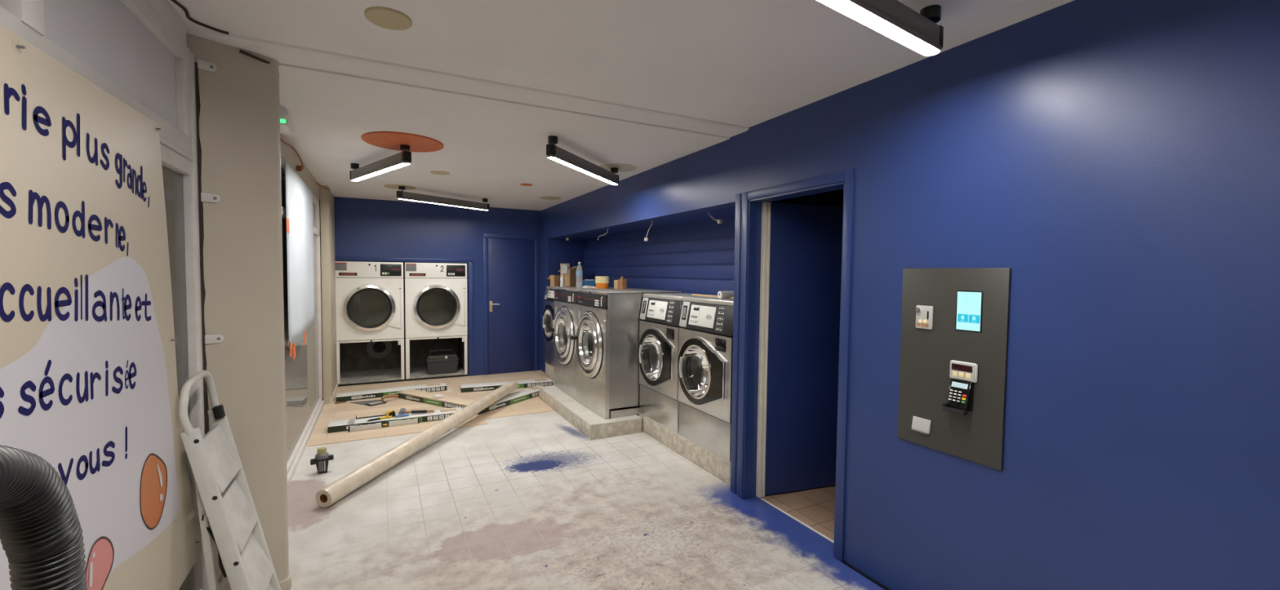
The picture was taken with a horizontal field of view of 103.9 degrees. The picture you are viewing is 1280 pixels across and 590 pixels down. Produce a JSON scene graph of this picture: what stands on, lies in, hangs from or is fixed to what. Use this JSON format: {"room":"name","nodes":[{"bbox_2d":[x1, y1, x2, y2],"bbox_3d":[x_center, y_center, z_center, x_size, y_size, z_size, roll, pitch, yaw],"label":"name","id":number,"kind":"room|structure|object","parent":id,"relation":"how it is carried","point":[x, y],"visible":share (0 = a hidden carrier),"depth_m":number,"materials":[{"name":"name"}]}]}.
{"room":"laundry","nodes":[
{"label":"laundry","id":0,"kind":"room"},
{"bbox_2d":[186,33,291,589],"bbox_3d":[-1.820,0.159,2.268,0.351,2.537,0.300,-1,3,-27],"label":"wall","id":1,"kind":"structure","parent":0,"point":[239,117],"depth_m":2.25,"materials":[{"name":"beige paint"}]},
{"bbox_2d":[195,62,212,540],"bbox_3d":[-1.853,0.233,2.132,0.004,2.400,0.013,2,3,36],"label":"trim","id":2,"kind":"structure","parent":1,"relation":"attached to","point":[197,95],"depth_m":2.11,"materials":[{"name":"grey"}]},
{"bbox_2d":[170,0,279,76],"bbox_3d":[-1.727,-1.047,2.036,0.089,0.092,0.599,1,2,0],"label":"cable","id":3,"kind":"structure","parent":1,"relation":"attached to","point":[175,2],"depth_m":2.03,"materials":[{"name":"black"}]},
{"bbox_2d":[280,133,319,199],"bbox_3d":[-2.787,-1.081,3.957,0.080,0.190,3.770,-1,3,-27],"label":"wall","id":4,"kind":"structure","parent":0,"point":[288,155],"depth_m":4.17,"materials":[{"name":"beige paint"}]},
{"bbox_2d":[280,158,324,488],"bbox_3d":[-2.784,0.178,4.008,0.075,2.330,3.750,-1,3,-27],"label":"window","id":5,"kind":"structure","parent":4,"relation":"in","point":[304,404],"depth_m":4.46,"materials":[{"name":"glass"}]},
{"bbox_2d":[284,161,315,360],"bbox_3d":[-2.873,-0.259,4.270,0.026,1.442,1.645,-1,3,-28],"label":"paper","id":6,"kind":"object","parent":5,"relation":"attached to","point":[299,197],"visible":1,"depth_m":4.04,"materials":[{"name":"white paper"}]},
{"bbox_2d":[280,137,329,191],"bbox_3d":[-2.943,-1.089,4.405,0.073,0.103,2.892,-1,3,-26],"label":"loose cable","id":7,"kind":"object","parent":4,"relation":"attached to","point":[299,168],"visible":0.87,"depth_m":4.09,"materials":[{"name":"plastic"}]},
{"bbox_2d":[320,185,337,404],"bbox_3d":[-3.853,-0.019,6.110,0.188,2.520,0.970,-1,3,-27],"label":"wall","id":8,"kind":"structure","parent":0,"point":[328,308],"depth_m":5.75,"materials":[{"name":"beige paint"}]},
{"bbox_2d":[319,200,323,399],"bbox_3d":[-3.632,0.022,5.686,0.032,2.360,0.020,-1,3,-27],"label":"trim","id":9,"kind":"structure","parent":8,"relation":"attached to","point":[319,200],"depth_m":5.68,"materials":[{"name":"brown wood"}]},
{"bbox_2d":[330,382,337,404],"bbox_3d":[-3.773,1.206,6.185,0.012,0.052,0.935,-1,3,-27],"label":"baseboard","id":10,"kind":"structure","parent":8,"relation":"attached to","point":[336,386],"depth_m":6.11,"materials":[{"name":"beige wood"}]},
{"bbox_2d":[333,196,541,386],"bbox_3d":[-3.067,-0.031,7.628,2.973,2.630,1.050,-1,3,-27],"label":"wall","id":11,"kind":"structure","parent":0,"point":[364,228],"depth_m":7.08,"materials":[{"name":"blue paint"}]},
{"bbox_2d":[334,256,474,376],"bbox_3d":[-3.254,0.346,6.955,1.817,1.716,0.008,-1,3,-27],"label":"trim","id":12,"kind":"structure","parent":11,"relation":"attached to","point":[471,261],"depth_m":7.33,"materials":[{"name":"blue paint"}]},
{"bbox_2d":[483,233,538,374],"bbox_3d":[-1.943,0.137,7.596,0.824,2.104,0.089,-1,3,-27],"label":"door","id":13,"kind":"structure","parent":11,"relation":"in","point":[508,264],"depth_m":7.59,"materials":[{"name":"blue paint"}]},
{"bbox_2d":[287,370,884,589],"bbox_3d":[-0.007,1.462,3.221,5.500,0.128,9.805,-1,3,-27],"label":"floor","id":14,"kind":"structure","parent":0,"point":[530,501],"depth_m":3.17,"materials":[{"name":"tile"}]},
{"bbox_2d":[0,444,87,589],"bbox_3d":[-0.533,0.806,0.401,0.059,1.370,0.379,-1,3,-25],"label":"corrugated hose","id":15,"kind":"object","parent":14,"relation":"on","point":[42,538],"visible":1,"depth_m":0.47,"materials":[{"name":"grey plastic"}]},
{"bbox_2d":[177,370,280,589],"bbox_3d":[-1.583,0.872,1.980,0.266,1.149,0.351,-1,3,-27],"label":"step ladder","id":16,"kind":"object","parent":14,"relation":"on","point":[225,503],"visible":1,"depth_m":1.89,"materials":[{"name":"white metal"}]},
{"bbox_2d":[310,446,333,473],"bbox_3d":[-2.424,1.259,3.818,0.150,0.192,0.092,-1,3,-34],"label":"fitting","id":17,"kind":"object","parent":14,"relation":"on","point":[322,459],"visible":1,"depth_m":3.79,"materials":[{"name":"black plastic"}]},
{"bbox_2d":[350,399,386,406],"bbox_3d":[-3.145,1.253,5.782,0.379,0.004,0.280,-1,3,-27],"label":"sheet","id":18,"kind":"object","parent":14,"relation":"on","point":[362,402],"visible":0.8,"depth_m":5.81,"materials":[{"name":"grey metal"}]},
{"bbox_2d":[364,394,398,405],"bbox_3d":[-3.005,1.214,5.851,0.120,0.070,0.365,2,3,35],"label":"trowel","id":19,"kind":"object","parent":18,"relation":"on","point":[383,397],"visible":1,"depth_m":5.84,"materials":[{"name":"orange wood"}]},
{"bbox_2d":[335,261,404,386],"bbox_3d":[-3.827,0.363,7.121,0.822,1.655,0.914,-1,3,-27],"label":"dryer","id":20,"kind":"object","parent":14,"relation":"on","point":[370,303],"visible":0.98,"depth_m":6.89,"materials":[{"name":"metal"}]},
{"bbox_2d":[348,417,419,432],"bbox_3d":[-2.503,1.274,4.912,0.618,0.052,0.036,-1,3,-30],"label":"spirit level","id":21,"kind":"object","parent":14,"relation":"on","point":[411,421],"visible":1,"depth_m":4.89,"materials":[{"name":"white metal"}]},
{"bbox_2d":[336,382,446,402],"bbox_3d":[-3.070,1.206,6.238,1.221,0.063,0.203,-1,3,-32],"label":"pack","id":22,"kind":"object","parent":14,"relation":"on","point":[359,395],"visible":0.81,"depth_m":6.12,"materials":[{"name":"white"}]},
{"bbox_2d":[328,407,462,433],"bbox_3d":[-2.446,1.261,5.088,1.221,0.063,0.203,-1,3,-27],"label":"pack","id":23,"kind":"object","parent":14,"relation":"on","point":[341,425],"visible":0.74,"depth_m":5.02,"materials":[{"name":"white"}]},
{"bbox_2d":[347,417,355,423],"bbox_3d":[-2.804,1.226,4.872,0.055,0.020,0.120,0,3,-21],"label":"block","id":24,"kind":"object","parent":23,"relation":"on","point":[352,420],"visible":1,"depth_m":4.85,"materials":[{"name":"silver metal"}]},
{"bbox_2d":[355,414,386,419],"bbox_3d":[-2.681,1.214,5.060,0.330,0.030,0.030,-1,3,-30],"label":"bar","id":25,"kind":"object","parent":23,"relation":"on","point":[380,415],"visible":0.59,"depth_m":5.04,"materials":[{"name":"black metal"}]},
{"bbox_2d":[367,415,392,422],"bbox_3d":[-2.579,1.223,4.961,0.233,0.022,0.022,-2,3,-41],"label":"utility knife","id":26,"kind":"object","parent":23,"relation":"on","point":[390,416],"visible":1,"depth_m":4.96,"materials":[{"name":"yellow plastic"}]},
{"bbox_2d":[386,410,395,417],"bbox_3d":[-2.516,1.198,5.037,0.045,0.067,0.096,3,3,43],"label":"tape measure","id":27,"kind":"object","parent":23,"relation":"on","point":[388,413],"visible":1,"depth_m":5.03,"materials":[{"name":"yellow plastic"}]},
{"bbox_2d":[395,413,408,417],"bbox_3d":[-2.408,1.217,5.066,0.131,0.028,0.035,-1,3,-36],"label":"strap","id":28,"kind":"object","parent":23,"relation":"on","point":[407,414],"visible":1,"depth_m":5.05,"materials":[{"name":"blue plastic"}]},
{"bbox_2d":[398,408,434,414],"bbox_3d":[-2.304,1.198,5.168,0.330,0.060,0.100,0,3,-19],"label":"mallet","id":29,"kind":"object","parent":23,"relation":"on","point":[402,411],"visible":0.98,"depth_m":5.15,"materials":[{"name":"grey rubber"}]},
{"bbox_2d":[315,380,518,507],"bbox_3d":[-1.802,1.214,4.706,0.126,0.216,2.973,1,2,10],"label":"roll","id":30,"kind":"object","parent":14,"relation":"on","point":[333,492],"visible":1,"depth_m":3.97,"materials":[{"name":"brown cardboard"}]},
{"bbox_2d":[397,392,466,408],"bbox_3d":[-2.376,1.228,5.870,1.161,0.063,0.203,2,3,29],"label":"pack","id":31,"kind":"object","parent":14,"relation":"on","point":[432,402],"visible":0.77,"depth_m":5.79,"materials":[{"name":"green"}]},
{"bbox_2d":[396,388,475,405],"bbox_3d":[-2.373,1.192,5.861,1.200,0.009,0.192,2,3,29],"label":"plank","id":32,"kind":"object","parent":31,"relation":"on","point":[428,395],"visible":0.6,"depth_m":5.83,"materials":[{"name":"brown wood"}]},
{"bbox_2d":[432,394,444,399],"bbox_3d":[-2.337,1.175,5.802,0.100,0.030,0.080,2,3,29],"label":"scrap","id":33,"kind":"object","parent":32,"relation":"on","point":[437,396],"visible":1,"depth_m":5.78,"materials":[{"name":"white plastic"}]},
{"bbox_2d":[403,262,467,381],"bbox_3d":[-3.079,0.354,7.505,0.822,1.655,0.914,-1,3,-27],"label":"dryer","id":34,"kind":"object","parent":14,"relation":"on","point":[435,294],"visible":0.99,"depth_m":7.24,"materials":[{"name":"metal"}]},
{"bbox_2d":[424,349,458,374],"bbox_3d":[-2.931,0.975,7.404,0.444,0.336,0.328,-1,3,-27],"label":"toolbox","id":35,"kind":"object","parent":34,"relation":"in","point":[446,364],"visible":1,"depth_m":7.31,"materials":[{"name":"grey plastic"}]},
{"bbox_2d":[460,378,552,392],"bbox_3d":[-1.764,1.201,6.666,1.171,0.063,0.203,0,3,-22],"label":"pack","id":36,"kind":"object","parent":14,"relation":"on","point":[541,382],"visible":0.8,"depth_m":6.60,"materials":[{"name":"white"}]},
{"bbox_2d":[476,385,542,414],"bbox_3d":[-1.532,1.233,5.960,0.203,0.063,1.201,2,3,29],"label":"pack","id":37,"kind":"object","parent":14,"relation":"on","point":[519,396],"visible":0.64,"depth_m":5.94,"materials":[{"name":"white cardboard"}]},
{"bbox_2d":[545,362,554,380],"bbox_3d":[-0.955,1.110,7.260,0.610,0.225,0.840,-1,3,-27],"label":"plinth","id":38,"kind":"object","parent":14,"relation":"on","point":[549,370],"visible":0.12,"depth_m":7.29,"materials":[{"name":"grey concrete"}]},
{"bbox_2d":[542,286,581,366],"bbox_3d":[-1.048,0.434,7.180,0.555,1.131,0.720,-1,3,-27],"label":"washer","id":39,"kind":"object","parent":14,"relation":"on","point":[548,312],"visible":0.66,"depth_m":7.19,"materials":[{"name":"silver metal"}]},
{"bbox_2d":[547,275,559,286],"bbox_3d":[-1.266,-0.212,7.369,0.175,0.160,0.120,3,3,43],"label":"cardboard box","id":40,"kind":"object","parent":39,"relation":"on","point":[554,279],"visible":0.88,"depth_m":7.30,"materials":[{"name":"brown cardboard"}]},
{"bbox_2d":[560,274,564,287],"bbox_3d":[-1.084,-0.200,6.996,0.066,0.172,0.064,-1,3,-27],"label":"glue bottle","id":41,"kind":"object","parent":39,"relation":"on","point":[562,278],"visible":1,"depth_m":6.97,"materials":[{"name":"white plastic"}]},
{"bbox_2d":[558,263,583,286],"bbox_3d":[-1.015,-0.292,7.310,0.315,0.330,0.230,2,3,35],"label":"cardboard box","id":42,"kind":"object","parent":39,"relation":"on","point":[571,277],"visible":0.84,"depth_m":7.22,"materials":[{"name":"brown cardboard"}]},
{"bbox_2d":[560,263,567,274],"bbox_3d":[-1.091,-0.378,7.204,0.125,0.160,0.009,2,3,35],"label":"plastic bag","id":43,"kind":"object","parent":42,"relation":"hanging from","point":[563,268],"visible":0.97,"depth_m":7.21,"materials":[{"name":"white plastic"}]},
{"bbox_2d":[538,385,642,439],"bbox_3d":[-0.609,1.231,5.507,0.538,0.142,1.717,-1,3,-27],"label":"concrete plinth","id":44,"kind":"object","parent":14,"relation":"on","point":[593,426],"visible":0.73,"depth_m":4.88,"materials":[{"name":"grey concrete"}]},
{"bbox_2d":[548,287,638,399],"bbox_3d":[-0.539,0.527,6.019,0.910,1.222,0.806,-1,3,-27],"label":"washer","id":45,"kind":"object","parent":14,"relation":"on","point":[565,298],"visible":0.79,"depth_m":5.78,"materials":[{"name":"silver metal"}]},
{"bbox_2d":[576,262,582,288],"bbox_3d":[-0.727,-0.242,6.007,0.080,0.311,0.080,-1,3,-27],"label":"water bottle","id":46,"kind":"object","parent":45,"relation":"on","point":[578,273],"visible":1,"depth_m":6.01,"materials":[{"name":"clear plastic"}]},
{"bbox_2d":[582,280,595,286],"bbox_3d":[-0.627,-0.139,6.232,0.206,0.088,0.260,0,2,-7],"label":"tray","id":47,"kind":"object","parent":45,"relation":"on","point":[585,282],"visible":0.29,"depth_m":6.11,"materials":[{"name":"blue plastic"}]},
{"bbox_2d":[595,275,608,288],"bbox_3d":[-0.445,-0.150,5.898,0.166,0.142,0.167,1,2,6],"label":"plastic tub","id":48,"kind":"object","parent":45,"relation":"on","point":[602,282],"visible":0.96,"depth_m":5.83,"materials":[{"name":"orange plastic"}]},
{"bbox_2d":[613,275,626,288],"bbox_3d":[-0.226,-0.144,5.725,0.060,0.150,0.157,-2,3,-42],"label":"carton","id":49,"kind":"object","parent":45,"relation":"on","point":[621,283],"visible":0.92,"depth_m":5.68,"materials":[{"name":"brown cardboard"}]},
{"bbox_2d":[570,288,681,419],"bbox_3d":[-0.169,0.561,5.301,0.910,1.222,0.806,-1,3,-27],"label":"washer","id":50,"kind":"object","parent":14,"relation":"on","point":[606,337],"visible":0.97,"depth_m":4.89,"materials":[{"name":"silver metal"}]},
{"bbox_2d":[638,293,711,433],"bbox_3d":[0.361,0.586,4.701,0.555,1.179,0.725,-1,3,-27],"label":"washer","id":51,"kind":"object","parent":14,"relation":"on","point":[660,313],"visible":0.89,"depth_m":4.55,"materials":[{"name":"silver metal"}]},
{"bbox_2d":[639,412,730,485],"bbox_3d":[0.559,1.276,4.414,0.524,0.170,1.489,-1,3,-27],"label":"concrete plinth","id":52,"kind":"object","parent":14,"relation":"on","point":[704,459],"visible":0.18,"depth_m":4.14,"materials":[{"name":"grey concrete"}]},
{"bbox_2d":[677,296,733,462],"bbox_3d":[0.696,0.618,4.051,0.555,1.179,0.725,-1,3,-27],"label":"washer","id":53,"kind":"object","parent":14,"relation":"on","point":[705,344],"visible":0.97,"depth_m":3.90,"materials":[{"name":"silver metal"}]},
{"bbox_2d":[691,293,733,298],"bbox_3d":[0.650,0.012,4.240,0.030,0.014,0.740,-1,3,-27],"label":"batten","id":54,"kind":"object","parent":53,"relation":"on","point":[697,295],"visible":0.52,"depth_m":4.34,"materials":[{"name":"wood"}]},
{"bbox_2d":[717,291,733,297],"bbox_3d":[0.790,-0.005,4.120,0.330,0.056,0.056,-1,3,-27],"label":"paper roll","id":55,"kind":"object","parent":53,"relation":"on","point":[721,294],"visible":0.49,"depth_m":4.05,"materials":[{"name":"white paper"}]},
{"bbox_2d":[168,0,1074,210],"bbox_3d":[-0.586,-1.160,2.825,3.063,0.150,9.855,-1,3,-27],"label":"ceiling","id":56,"kind":"structure","parent":0,"point":[645,85],"depth_m":2.44,"materials":[{"name":"white paint"}]},
{"bbox_2d":[280,105,294,134],"bbox_3d":[-2.157,-1.052,3.003,0.109,0.115,0.242,-1,3,-27],"label":"exit sign","id":57,"kind":"object","parent":56,"relation":"attached to","point":[286,126],"visible":0.54,"depth_m":2.95,"materials":[{"name":"white plastic"}]},
{"bbox_2d":[349,144,411,182],"bbox_3d":[-2.160,-1.083,4.148,1.184,0.150,0.088,3,3,42],"label":"linear pendant light","id":58,"kind":"object","parent":56,"relation":"hanging from","point":[402,159],"visible":1,"depth_m":4.03,"materials":[{"name":"grey metal"}]},
{"bbox_2d":[351,163,408,181],"bbox_3d":[-2.168,-1.016,4.143,1.152,0.010,0.055,3,3,42],"label":"diffuser","id":59,"kind":"object","parent":58,"relation":"attached to","point":[387,167],"depth_m":4.11,"materials":[{"name":"white plastic"}]},
{"bbox_2d":[364,6,412,30],"bbox_3d":[-0.979,-1.074,1.949,0.166,0.010,0.166,-1,3,-27],"label":"ceiling disc","id":60,"kind":"object","parent":56,"relation":"attached to","point":[387,18],"visible":1,"depth_m":1.93,"materials":[{"name":"beige paint"}]},
{"bbox_2d":[383,184,415,190],"bbox_3d":[-2.734,-1.228,5.705,0.330,0.006,0.330,-1,3,-27],"label":"ceiling disc","id":61,"kind":"object","parent":56,"relation":"attached to","point":[389,186],"visible":0.92,"depth_m":5.68,"materials":[{"name":"beige paint"}]},
{"bbox_2d":[361,131,444,152],"bbox_3d":[-1.750,-1.129,3.711,0.550,0.012,0.550,-1,3,-27],"label":"ceiling disc","id":62,"kind":"object","parent":56,"relation":"attached to","point":[393,140],"visible":0.95,"depth_m":3.65,"materials":[{"name":"orange paint"}]},
{"bbox_2d":[430,170,449,174],"bbox_3d":[-1.939,-1.183,4.855,0.176,0.006,0.176,-1,3,-27],"label":"ceiling disc","id":63,"kind":"object","parent":56,"relation":"attached to","point":[436,172],"visible":1,"depth_m":4.82,"materials":[{"name":"beige paint"}]},
{"bbox_2d":[396,186,489,210],"bbox_3d":[-2.361,-1.169,6.100,0.088,0.150,1.249,2,3,35],"label":"linear pendant light","id":64,"kind":"object","parent":56,"relation":"hanging from","point":[402,195],"visible":1,"depth_m":6.00,"materials":[{"name":"grey metal"}]},
{"bbox_2d":[403,199,486,210],"bbox_3d":[-2.353,-1.102,6.098,0.055,0.010,1.218,2,3,35],"label":"diffuser","id":65,"kind":"object","parent":64,"relation":"attached to","point":[427,201],"depth_m":6.11,"materials":[{"name":"white plastic"}]},
{"bbox_2d":[520,183,532,186],"bbox_3d":[-1.239,-1.202,5.461,0.132,0.006,0.132,-1,3,-27],"label":"ceiling disc","id":66,"kind":"object","parent":56,"relation":"attached to","point":[522,184],"visible":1,"depth_m":5.45,"materials":[{"name":"orange paint"}]},
{"bbox_2d":[539,196,560,199],"bbox_3d":[-1.147,-1.242,6.418,0.270,0.006,0.270,-1,3,-27],"label":"ceiling disc","id":67,"kind":"object","parent":56,"relation":"attached to","point":[541,197],"visible":1,"depth_m":6.39,"materials":[{"name":"beige paint"}]},
{"bbox_2d":[546,135,618,185],"bbox_3d":[-0.434,-1.061,4.047,0.088,0.150,1.200,2,3,21],"label":"linear pendant light","id":68,"kind":"object","parent":56,"relation":"hanging from","point":[553,153],"visible":1,"depth_m":3.86,"materials":[{"name":"grey metal"}]},
{"bbox_2d":[548,156,616,185],"bbox_3d":[-0.426,-0.994,4.046,0.055,0.010,1.168,2,3,21],"label":"diffuser","id":69,"kind":"object","parent":68,"relation":"attached to","point":[565,161],"depth_m":3.95,"materials":[{"name":"white plastic"}]},
{"bbox_2d":[599,163,636,172],"bbox_3d":[-0.205,-1.152,4.543,0.350,0.006,0.350,-1,3,-27],"label":"ceiling disc","id":70,"kind":"object","parent":56,"relation":"attached to","point":[621,167],"visible":0.78,"depth_m":4.48,"materials":[{"name":"beige paint"}]},
{"bbox_2d":[814,0,943,56],"bbox_3d":[0.614,-0.969,1.546,1.218,0.152,0.088,-1,3,-35],"label":"linear pendant light","id":71,"kind":"object","parent":56,"relation":"hanging from","point":[893,20],"visible":1,"depth_m":1.70,"materials":[{"name":"grey"}]},
{"bbox_2d":[555,189,843,295],"bbox_3d":[1.094,0.045,4.885,1.792,2.600,7.077,-1,3,-27],"label":"wall","id":72,"kind":"structure","parent":0,"point":[693,253],"depth_m":5.36,"materials":[{"name":"blue paint"}]},
{"bbox_2d":[644,221,653,240],"bbox_3d":[0.093,-0.630,4.941,0.034,0.183,0.223,0,3,-19],"label":"hanging cable","id":73,"kind":"object","parent":72,"relation":"hanging from","point":[646,238],"visible":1,"depth_m":5.00,"materials":[{"name":"grey plastic"}]},
{"bbox_2d":[707,212,722,223],"bbox_3d":[0.609,-0.627,4.059,0.035,0.102,0.143,-1,3,-35],"label":"hanging cable","id":74,"kind":"object","parent":72,"relation":"hanging from","point":[719,221],"visible":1,"depth_m":4.01,"materials":[{"name":"grey plastic"}]},
{"bbox_2d":[540,0,1279,589],"bbox_3d":[0.719,0.111,3.529,0.115,2.577,9.805,-1,3,-27],"label":"wall","id":75,"kind":"structure","parent":0,"point":[1121,158],"depth_m":1.78,"materials":[{"name":"blue paint"}]},
{"bbox_2d":[755,202,770,497],"bbox_3d":[0.845,0.387,3.431,0.048,2.026,0.038,-1,3,-27],"label":"trim","id":76,"kind":"structure","parent":75,"relation":"attached to","point":[766,206],"depth_m":3.42,"materials":[{"name":"silver metal"}]},
{"bbox_2d":[729,168,854,562],"bbox_3d":[0.930,0.369,3.115,0.134,2.100,0.984,-1,3,-27],"label":"trim","id":77,"kind":"structure","parent":75,"relation":"attached to","point":[753,201],"depth_m":3.38,"materials":[{"name":"blue paint"}]},
{"bbox_2d":[760,497,834,542],"bbox_3d":[1.002,1.417,3.129,0.015,0.006,0.730,-1,3,-27],"label":"trim","id":78,"kind":"structure","parent":75,"relation":"attached to","point":[763,500],"depth_m":3.13,"materials":[{"name":"silver metal"}]},
{"bbox_2d":[764,202,843,495],"bbox_3d":[1.252,0.382,3.551,0.800,2.020,0.089,0,3,-18],"label":"door","id":79,"kind":"structure","parent":75,"relation":"in","point":[806,242],"depth_m":3.52,"materials":[{"name":"blue paint"}]},
{"bbox_2d":[841,560,890,589],"bbox_3d":[1.967,1.515,0.992,0.012,0.010,3.835,-1,3,-27],"label":"baseboard","id":80,"kind":"structure","parent":75,"relation":"attached to","point":[847,564],"depth_m":2.56,"materials":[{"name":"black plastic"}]},
{"bbox_2d":[897,267,1011,471],"bbox_3d":[1.311,0.288,2.161,0.085,0.807,0.452,-1,3,-27],"label":"panel","id":81,"kind":"object","parent":75,"relation":"attached to","point":[955,322],"visible":1,"depth_m":2.13,"materials":[{"name":"grey metal"}]},
{"bbox_2d":[952,370,970,378],"bbox_3d":[1.352,0.335,2.106,0.002,0.021,0.074,-1,3,-27],"label":"print","id":82,"kind":"object","parent":81,"relation":"on","point":[956,374],"depth_m":2.10,"materials":[{"name":"beige"}]},
{"bbox_3d":[1.354,0.276,-1.598,3.643,2.700,0.100,-1,3,-27],"label":"wall","id":83,"kind":"structure","parent":0,"visible":0},
{"bbox_2d":[0,0,223,589],"bbox_3d":[-0.784,0.260,0.036,0.133,2.547,4.758,-1,3,-27],"label":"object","id":84,"kind":"structure","parent":83,"relation":"in","point":[136,51],"depth_m":1.82,"materials":[{"name":"white paint"}]},
{"bbox_2d":[0,24,201,589],"bbox_3d":[-1.184,0.307,0.874,0.042,1.654,2.408,-1,3,-27],"label":"banner","id":85,"kind":"object","parent":84,"relation":"attached to","point":[89,387],"visible":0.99,"depth_m":1.25,"materials":[{"name":"beige plastic"}]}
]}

